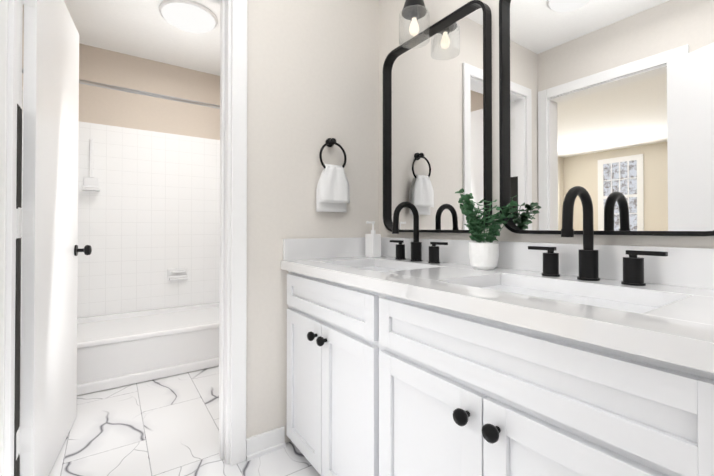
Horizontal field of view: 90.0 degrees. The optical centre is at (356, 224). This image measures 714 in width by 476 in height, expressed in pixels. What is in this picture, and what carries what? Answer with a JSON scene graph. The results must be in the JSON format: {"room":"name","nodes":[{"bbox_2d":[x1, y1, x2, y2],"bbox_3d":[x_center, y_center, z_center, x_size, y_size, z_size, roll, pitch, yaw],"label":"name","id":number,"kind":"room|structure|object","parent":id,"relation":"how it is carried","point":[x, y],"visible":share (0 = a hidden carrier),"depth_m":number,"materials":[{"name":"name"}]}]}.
{"room":"bathroom","nodes":[
{"label":"bathroom","id":0,"kind":"room"},
{"bbox_2d":[22,5,23,89],"bbox_3d":[-1.848,-0.198,1.877,0.012,2.440,1.810,0,-1,-35],"label":"wall","id":1,"kind":"structure","parent":0,"point":[22,44],"depth_m":2.19,"materials":[{"name":"paint"}]},
{"bbox_2d":[20,90,22,345],"bbox_3d":[-2.107,-0.041,2.273,0.012,1.525,0.838,0,-1,-35],"label":"wall tile","id":2,"kind":"structure","parent":1,"relation":"attached to","point":[21,207],"depth_m":2.14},
{"bbox_2d":[22,69,219,108],"bbox_3d":[-1.290,-0.872,2.457,1.556,0.060,0.060,0,-1,-35],"label":"curtain rod","id":3,"kind":"object","parent":1,"relation":"attached to","point":[96,84],"visible":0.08,"depth_m":2.37,"materials":[{"name":"silver metal"}]},
{"bbox_2d":[64,0,219,75],"bbox_3d":[-1.956,-1.465,-0.536,6.900,0.050,6.280,0,-1,-35],"label":"ceiling","id":4,"kind":"structure","parent":0,"point":[145,29],"depth_m":2.65,"materials":[{"name":"paint"}]},
{"bbox_2d":[159,0,217,32],"bbox_3d":[-1.129,-1.376,2.402,0.354,0.072,0.354,0,-1,-35],"label":"ceiling light","id":5,"kind":"object","parent":4,"relation":"in","point":[190,16],"visible":0.98,"depth_m":2.33,"materials":[{"name":"glass"}]},
{"bbox_2d":[79,43,219,139],"bbox_3d":[-1.699,-0.186,3.140,1.690,2.440,0.100,0,-1,-35],"label":"wall","id":6,"kind":"structure","parent":0,"point":[104,106],"depth_m":3.03,"materials":[{"name":"ceramic tile"},{"name":"paint"}]},
{"bbox_2d":[82,139,99,190],"bbox_3d":[-2.062,-0.467,2.770,0.110,0.405,0.075,0,-1,-35],"label":"shelf","id":7,"kind":"object","parent":6,"relation":"attached to","point":[90,183],"visible":1,"depth_m":2.79,"materials":[{"name":"ceramic"}]},
{"bbox_2d":[77,121,219,317],"bbox_3d":[-1.712,-0.034,3.061,1.558,1.525,0.012,0,-1,-35],"label":"wall tile","id":8,"kind":"structure","parent":6,"relation":"attached to","point":[148,214],"depth_m":3.01,"materials":[{"name":"white tile"}]},
{"bbox_2d":[168,268,187,280],"bbox_3d":[-1.563,0.434,3.122,0.160,0.100,0.050,0,-1,-35],"label":"soap dish","id":9,"kind":"object","parent":8,"relation":"attached to","point":[178,274],"visible":1,"depth_m":3.12,"materials":[{"name":"ceramic"}]},
{"bbox_2d":[19,366,320,475],"bbox_3d":[-1.956,1.025,-0.559,6.900,0.050,6.280,0,-1,-35],"label":"floor","id":10,"kind":"structure","parent":0,"point":[167,426],"depth_m":1.71,"materials":[{"name":"tile"}]},
{"bbox_2d":[20,302,218,402],"bbox_3d":[-1.486,0.872,2.725,1.530,0.313,0.780,0,-1,-35],"label":"bathtub","id":11,"kind":"object","parent":10,"relation":"on","point":[120,350],"visible":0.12,"depth_m":2.43,"materials":[{"name":"ceramic"}]},
{"bbox_2d":[281,261,713,475],"bbox_3d":[0.299,0.608,1.193,0.596,0.812,1.498,0,-1,-35],"label":"bathroom vanity","id":12,"kind":"object","parent":10,"relation":"on","point":[454,362],"depth_m":0.80,"materials":[{"name":"paint"}]},
{"bbox_2d":[281,257,713,364],"bbox_3d":[0.308,0.183,1.203,0.575,0.042,1.498,0,-1,-35],"label":"countertop","id":13,"kind":"structure","parent":12,"relation":"on","point":[677,335],"depth_m":0.80,"materials":[{"name":"white stone"}]},
{"bbox_2d":[365,221,380,256],"bbox_3d":[0.078,0.075,1.851,0.066,0.184,0.068,0,-1,-35],"label":"soap dispenser","id":14,"kind":"object","parent":13,"relation":"on","point":[373,244],"visible":1,"depth_m":1.83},
{"bbox_2d":[357,265,432,276],"bbox_3d":[0.088,0.264,1.495,0.322,0.139,0.472,0,-1,-35],"label":"sink","id":15,"kind":"object","parent":13,"relation":"in","point":[384,268],"depth_m":1.29,"materials":[{"name":"white ceramic"}]},
{"bbox_2d":[390,201,447,262],"bbox_3d":[0.223,0.030,1.591,0.167,0.268,0.356,0,-1,-35],"label":"faucet","id":16,"kind":"object","parent":13,"relation":"on","point":[416,250],"visible":1,"depth_m":1.60,"materials":[{"name":"black metal"}]},
{"bbox_2d":[455,188,518,269],"bbox_3d":[0.447,0.015,1.290,0.159,0.292,0.228,0,-1,-35],"label":"potted plant","id":17,"kind":"object","parent":13,"relation":"on","point":[483,253],"visible":1,"depth_m":1.28,"materials":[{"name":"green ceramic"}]},
{"bbox_2d":[473,281,700,316],"bbox_3d":[0.491,0.259,0.911,0.322,0.139,0.492,0,-1,-35],"label":"sink","id":18,"kind":"object","parent":13,"relation":"in","point":[663,307],"depth_m":0.94,"materials":[{"name":"white ceramic"}]},
{"bbox_2d":[528,186,667,285],"bbox_3d":[0.626,0.025,1.006,0.167,0.268,0.356,0,-1,-35],"label":"faucet","id":19,"kind":"object","parent":13,"relation":"on","point":[633,269],"visible":1,"depth_m":1.01,"materials":[{"name":"black metal"}]},
{"bbox_2d":[246,0,378,442],"bbox_3d":[-0.243,-0.198,1.812,0.800,2.440,0.120,0,-1,-35],"label":"wall","id":20,"kind":"structure","parent":0,"point":[312,76],"depth_m":1.70,"materials":[{"name":"paint"}]},
{"bbox_2d":[246,426,284,442],"bbox_3d":[-0.332,0.980,1.843,0.578,0.085,0.026,0,-1,-35],"label":"baseboard","id":21,"kind":"structure","parent":20,"relation":"attached to","point":[253,438],"depth_m":1.60,"materials":[{"name":"paint"}]},
{"bbox_2d":[281,237,364,260],"bbox_3d":[-0.116,0.117,1.809,0.545,0.100,0.020,0,-1,-35],"label":"backsplash","id":22,"kind":"structure","parent":20,"relation":"attached to","point":[301,249],"depth_m":1.75,"materials":[{"name":"white stone"}]},
{"bbox_2d":[316,138,349,211],"bbox_3d":[-0.122,-0.250,1.781,0.172,0.374,0.066,0,-1,-35],"label":"towel ring","id":23,"kind":"object","parent":20,"relation":"attached to","point":[332,193],"visible":1,"depth_m":1.76,"materials":[{"name":"black"}]},
{"bbox_2d":[381,237,713,288],"bbox_3d":[0.537,0.113,1.361,0.020,0.100,1.498,0,-1,-35],"label":"backsplash","id":24,"kind":"structure","parent":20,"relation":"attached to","point":[682,265],"depth_m":1.06,"materials":[{"name":"white stone"}]},
{"bbox_2d":[378,0,413,237],"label":"wall","id":25,"kind":"structure","parent":0,"point":[389,20],"depth_m":1.95,"materials":[{"name":"paint"}]},
{"bbox_2d":[383,0,491,232],"bbox_3d":[0.333,-0.432,1.649,0.038,0.935,0.635,0,-1,-35],"label":"mirror","id":26,"kind":"object","parent":25,"relation":"attached to","point":[437,121],"visible":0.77,"depth_m":1.60,"materials":[{"name":"black mirror"}]},
{"bbox_2d":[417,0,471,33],"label":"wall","id":27,"kind":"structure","parent":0,"point":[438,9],"depth_m":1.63,"materials":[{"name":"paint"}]},
{"bbox_2d":[399,0,429,48],"bbox_3d":[0.275,-1.010,1.611,0.182,0.380,0.136,0,-1,-35],"label":"light","id":28,"kind":"object","parent":27,"relation":"attached to","point":[413,11],"visible":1,"depth_m":1.58,"materials":[{"name":"black"}]},
{"bbox_2d":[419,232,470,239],"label":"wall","id":29,"kind":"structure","parent":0,"point":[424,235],"depth_m":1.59,"materials":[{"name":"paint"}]},
{"bbox_2d":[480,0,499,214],"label":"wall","id":30,"kind":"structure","parent":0,"point":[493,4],"depth_m":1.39,"materials":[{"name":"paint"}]},
{"bbox_2d":[499,0,713,235],"bbox_3d":[0.726,-0.437,1.079,0.038,0.935,0.635,0,-1,-35],"label":"mirror","id":31,"kind":"object","parent":30,"relation":"attached to","point":[608,105],"visible":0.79,"depth_m":1.06,"materials":[{"name":"black mirror"}]},
{"bbox_2d":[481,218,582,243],"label":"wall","id":32,"kind":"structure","parent":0,"point":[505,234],"depth_m":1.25,"materials":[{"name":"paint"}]},
{"bbox_2d":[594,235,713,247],"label":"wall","id":33,"kind":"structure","parent":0,"point":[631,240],"depth_m":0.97,"materials":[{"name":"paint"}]},
{"bbox_3d":[-0.862,-1.227,1.394,0.705,0.390,0.120,0,-1,-35],"label":"wall","id":34,"kind":"structure","parent":0,"visible":0},
{"bbox_2d":[14,104,21,475],"bbox_3d":[-1.155,0.291,1.216,0.002,1.390,0.073,0,-1,-35],"label":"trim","id":35,"kind":"structure","parent":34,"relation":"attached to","point":[18,284],"depth_m":1.21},
{"bbox_2d":[16,0,23,459],"bbox_3d":[-1.160,-0.043,1.229,0.004,1.670,0.055,0,-1,-35],"label":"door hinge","id":36,"kind":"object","parent":34,"relation":"attached to","point":[19,225],"depth_m":1.22,"materials":[{"name":"white"}]},
{"bbox_2d":[19,0,91,475],"bbox_3d":[-1.325,-0.002,1.567,0.171,2.020,0.710,0,-1,-28],"label":"door","id":37,"kind":"structure","parent":34,"relation":"in","point":[48,403],"depth_m":1.42,"materials":[{"name":"paint"}]},
{"bbox_2d":[0,0,246,475],"bbox_3d":[-0.866,-0.040,1.388,0.825,2.115,0.168,0,-1,-35],"label":"door frame","id":38,"kind":"structure","parent":34,"relation":"attached to","point":[233,238],"depth_m":1.52,"materials":[{"name":"paint"}]}
]}

